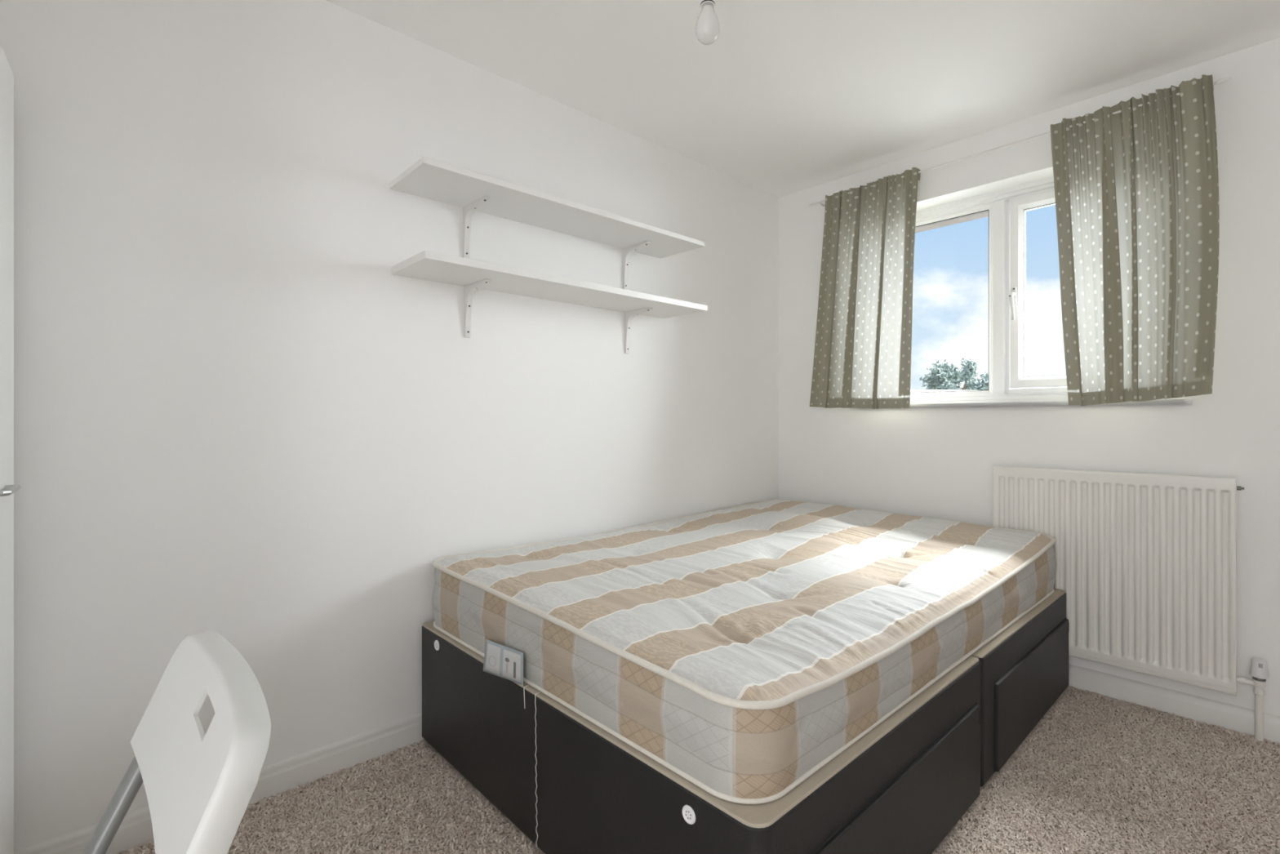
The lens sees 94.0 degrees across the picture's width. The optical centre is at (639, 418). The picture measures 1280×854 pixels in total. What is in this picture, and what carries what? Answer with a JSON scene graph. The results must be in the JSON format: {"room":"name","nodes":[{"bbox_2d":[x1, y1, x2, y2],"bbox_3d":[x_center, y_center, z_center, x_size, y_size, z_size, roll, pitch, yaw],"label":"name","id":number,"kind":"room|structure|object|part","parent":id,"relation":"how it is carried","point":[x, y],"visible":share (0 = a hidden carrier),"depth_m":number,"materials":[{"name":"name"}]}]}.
{"room":"bedroom","nodes":[
{"label":"bedroom","id":0,"kind":"room"},
{"bbox_2d":[0,0,778,851],"bbox_3d":[-1.102,-0.089,1.547,4.924,2.378,0.100,0,0,-43],"label":"wall","id":1,"kind":"structure","parent":0,"point":[233,418],"depth_m":1.63,"materials":[{"name":"paint"}]},
{"bbox_2d":[13,712,424,853],"bbox_3d":[-0.586,0.960,1.946,3.624,0.081,0.016,0,0,-43],"label":"baseboard","id":2,"kind":"structure","parent":1,"relation":"attached to","point":[135,828],"depth_m":1.62,"materials":[{"name":"paint"}]},
{"bbox_2d":[462,195,489,258],"bbox_3d":[-0.525,-0.610,1.914,0.019,0.168,0.145,0,0,-43],"label":"shelf bracket","id":3,"kind":"object","parent":1,"relation":"attached to","point":[468,211],"visible":0.89,"depth_m":1.95,"materials":[{"name":"white metal"}]},
{"bbox_2d":[464,279,491,337],"bbox_3d":[-0.521,-0.352,1.918,0.019,0.168,0.145,0,0,-43],"label":"shelf bracket","id":4,"kind":"object","parent":1,"relation":"attached to","point":[469,290],"visible":1,"depth_m":1.96,"materials":[{"name":"white metal"}]},
{"bbox_2d":[389,155,704,258],"bbox_3d":[-0.248,-0.703,2.099,1.153,0.018,0.250,0,0,-43],"label":"wall shelf","id":5,"kind":"object","parent":1,"relation":"attached to","point":[428,178],"visible":1,"depth_m":1.97,"materials":[{"name":"white laminate"}]},
{"bbox_2d":[391,249,707,318],"bbox_3d":[-0.240,-0.448,2.107,1.166,0.022,0.250,0,0,-43],"label":"wall shelf","id":6,"kind":"object","parent":1,"relation":"attached to","point":[429,265],"visible":1,"depth_m":1.96,"materials":[{"name":"white laminate"}]},
{"bbox_2d":[622,241,650,289],"bbox_3d":[-0.014,-0.610,2.388,0.019,0.168,0.145,0,0,-43],"label":"shelf bracket","id":7,"kind":"object","parent":1,"relation":"attached to","point":[627,252],"visible":0.91,"depth_m":2.42,"materials":[{"name":"white metal"}]},
{"bbox_2d":[624,307,652,353],"bbox_3d":[-0.006,-0.352,2.394,0.019,0.168,0.145,0,0,-43],"label":"shelf bracket","id":8,"kind":"object","parent":1,"relation":"attached to","point":[628,316],"visible":1,"depth_m":2.43,"materials":[{"name":"white metal"}]},
{"bbox_2d":[133,689,1279,853],"bbox_3d":[-0.121,1.050,0.620,5.104,0.100,2.794,0,0,-43],"label":"floor","id":9,"kind":"structure","parent":0,"point":[491,819],"depth_m":1.52,"materials":[{"name":"carpet"}]},
{"bbox_2d":[0,41,20,853],"bbox_3d":[-1.245,0.142,0.796,0.522,1.715,0.764,0,0,-39],"label":"door","id":10,"kind":"structure","parent":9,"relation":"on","point":[7,488],"depth_m":1.17,"materials":[{"name":"wood"}]},
{"bbox_3d":[-1.190,0.116,1.092,0.018,1.659,0.372,0,0,-39],"label":"door","id":11,"kind":"part","parent":10,"relation":"part of","materials":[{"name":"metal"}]},
{"bbox_3d":[-1.197,0.135,1.130,0.024,0.012,0.119,0,0,-39],"label":"handle","id":12,"kind":"part","parent":10,"relation":"part of","materials":[{"name":"metal"}]},
{"bbox_2d":[82,630,271,853],"bbox_3d":[-0.543,0.630,0.519,0.508,0.738,0.361,0,0,-43],"label":"folding chair","id":13,"kind":"object","parent":9,"relation":"on","point":[199,787],"visible":1,"depth_m":0.58,"materials":[{"name":"white plastic"}]},
{"bbox_3d":[-0.666,0.638,0.614,0.351,0.700,0.030,0,0,-43],"label":"leg","id":14,"kind":"part","parent":13,"relation":"part of","materials":[{"name":"grey metal"}]},
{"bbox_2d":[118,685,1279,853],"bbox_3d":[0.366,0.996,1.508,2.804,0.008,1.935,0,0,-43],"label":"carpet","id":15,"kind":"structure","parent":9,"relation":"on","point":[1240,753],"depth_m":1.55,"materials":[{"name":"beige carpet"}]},
{"bbox_2d":[422,620,980,853],"bbox_3d":[0.112,0.815,1.702,0.979,0.370,1.278,0,0,-43],"label":"base","id":16,"kind":"object","parent":9,"relation":"on","point":[900,788],"visible":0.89,"depth_m":1.26,"materials":[{"name":"black leather"}]},
{"bbox_2d":[431,499,1056,847],"bbox_3d":[0.439,0.685,2.025,1.904,0.568,1.263,0,0,-43],"label":"mattress","id":17,"kind":"object","parent":16,"relation":"on","point":[741,650],"visible":1,"depth_m":1.43,"materials":[{"name":"fabric"}]},
{"bbox_3d":[0.442,0.456,2.028,1.868,0.109,1.236,0,0,-43],"label":"panel","id":18,"kind":"part","parent":17,"relation":"part of","materials":[{"name":"white fabric"}]},
{"bbox_3d":[0.569,0.854,1.264,0.828,0.232,0.012,0,0,-43],"label":"drawer","id":19,"kind":"part","parent":16,"relation":"part of","materials":[{"name":"black leather"}]},
{"bbox_3d":[0.873,0.766,1.536,0.006,0.033,0.001,0,0,-43],"label":"finger pull","id":20,"kind":"part","parent":16,"relation":"part of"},
{"bbox_2d":[970,588,1069,786],"bbox_3d":[0.810,0.815,2.348,0.904,0.370,1.278,0,0,-43],"label":"base","id":21,"kind":"object","parent":9,"relation":"on","point":[1024,668],"visible":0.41,"depth_m":1.79,"materials":[{"name":"black leather"}]},
{"bbox_3d":[1.267,0.849,1.910,0.790,0.242,0.012,0,0,-43],"label":"drawer","id":22,"kind":"part","parent":21,"relation":"part of","materials":[{"name":"black leather"}]},
{"bbox_2d":[325,0,1279,197],"bbox_3d":[-0.121,-1.228,0.620,5.104,0.100,2.794,0,0,-43],"label":"ceiling","id":23,"kind":"structure","parent":0,"point":[788,96],"depth_m":1.95,"materials":[{"name":"paint"}]},
{"bbox_2d":[695,0,719,44],"bbox_3d":[0.169,-1.058,1.490,0.090,0.239,0.090,0,0,-43],"label":"pendant lamp","id":24,"kind":"object","parent":23,"relation":"hanging from","point":[707,27],"visible":1,"depth_m":1.47,"materials":[{"name":"white glass"}]},
{"bbox_2d":[915,210,988,232],"bbox_3d":[1.792,-0.089,2.391,0.109,2.378,2.794,0,0,-43],"label":"wall","id":25,"kind":"structure","parent":0,"point":[985,214],"depth_m":2.77,"materials":[{"name":"white paint"}]},
{"bbox_2d":[778,37,1279,716],"bbox_3d":[1.686,-0.089,2.292,0.180,2.378,2.794,0,0,-43],"label":"wall","id":26,"kind":"structure","parent":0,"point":[933,463],"depth_m":2.17,"materials":[{"name":"paint"}]},
{"bbox_2d":[808,77,1232,206],"bbox_3d":[1.370,-1.050,2.444,0.077,0.063,1.501,0,0,-43],"label":"curtain rod","id":27,"kind":"object","parent":26,"relation":"attached to","point":[1223,80],"visible":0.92,"depth_m":2.34,"materials":[{"name":"white paint"}]},
{"bbox_2d":[809,167,920,408],"bbox_3d":[1.024,-0.568,2.762,0.048,1.045,0.517,0,0,-43],"label":"curtain","id":28,"kind":"object","parent":27,"relation":"hanging from","point":[863,353],"visible":1,"depth_m":2.74,"materials":[{"name":"fabric"}]},
{"bbox_2d":[1049,74,1219,405],"bbox_3d":[1.680,-0.576,2.054,0.045,1.059,0.450,0,0,-43],"label":"curtain","id":29,"kind":"object","parent":27,"relation":"hanging from","point":[1136,188],"visible":1,"depth_m":2.03,"materials":[{"name":"fabric"}]},
{"bbox_2d":[849,176,1192,408],"bbox_3d":[1.487,-0.505,2.487,0.198,0.915,1.210,0,0,-43],"label":"window","id":30,"kind":"structure","parent":26,"relation":"attached to","point":[1008,381],"depth_m":2.50,"materials":[{"name":"white plastic"}]},
{"bbox_3d":[1.529,-0.464,2.453,0.042,0.119,0.024,0,0,-43],"label":"handle lever","id":31,"kind":"part","parent":30,"relation":"part of","materials":[{"name":"white plastic"}]},
{"bbox_3d":[1.545,-0.510,2.469,0.010,0.070,0.022,0,0,-43],"label":"handle","id":32,"kind":"part","parent":30,"relation":"part of","materials":[{"name":"white plastic"}]},
{"bbox_3d":[1.472,-0.057,2.473,0.156,0.018,1.210,0,0,-43],"label":"sill","id":33,"kind":"part","parent":30,"relation":"part of","materials":[{"name":"white plastic"}]},
{"bbox_3d":[1.728,-0.519,2.317,0.052,0.783,0.508,0,0,-43],"label":"sash","id":34,"kind":"part","parent":30,"relation":"part of","materials":[{"name":"white plastic"}]},
{"bbox_2d":[992,465,1269,742],"bbox_3d":[1.681,0.593,2.120,0.061,0.812,0.760,0,0,-43],"label":"radiator","id":35,"kind":"object","parent":26,"relation":"attached to","point":[1146,563],"visible":0.88,"depth_m":2.05,"materials":[{"name":"metal"}]},
{"bbox_2d":[1068,663,1279,744],"bbox_3d":[1.614,0.960,2.225,0.016,0.081,2.561,0,0,-43],"label":"baseboard","id":36,"kind":"structure","parent":26,"relation":"attached to","point":[1237,718],"depth_m":2.01,"materials":[{"name":"paint"}]},
{"label":"outside","id":37,"kind":"structure","parent":0,"visible":0},
{"bbox_3d":[24.194,3.900,42.834,86.296,0.200,90.000,0,0,-43],"label":"ground","id":38,"kind":"structure","parent":37,"visible":0},
{"bbox_2d":[910,389,963,392],"bbox_3d":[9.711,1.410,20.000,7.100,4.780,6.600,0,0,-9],"label":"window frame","id":39,"kind":"structure","parent":38,"relation":"on","point":[911,390],"depth_m":19.89,"materials":[{"name":"plastic"}]},
{"bbox_2d":[919,356,988,390],"bbox_3d":[13.925,0.549,26.087,3.226,6.510,3.149,0,0,17],"label":"broadleaf tree","id":40,"kind":"object","parent":38,"relation":"on","point":[942,378],"visible":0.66,"depth_m":26.07,"materials":[{"name":"green plant"}]}
]}

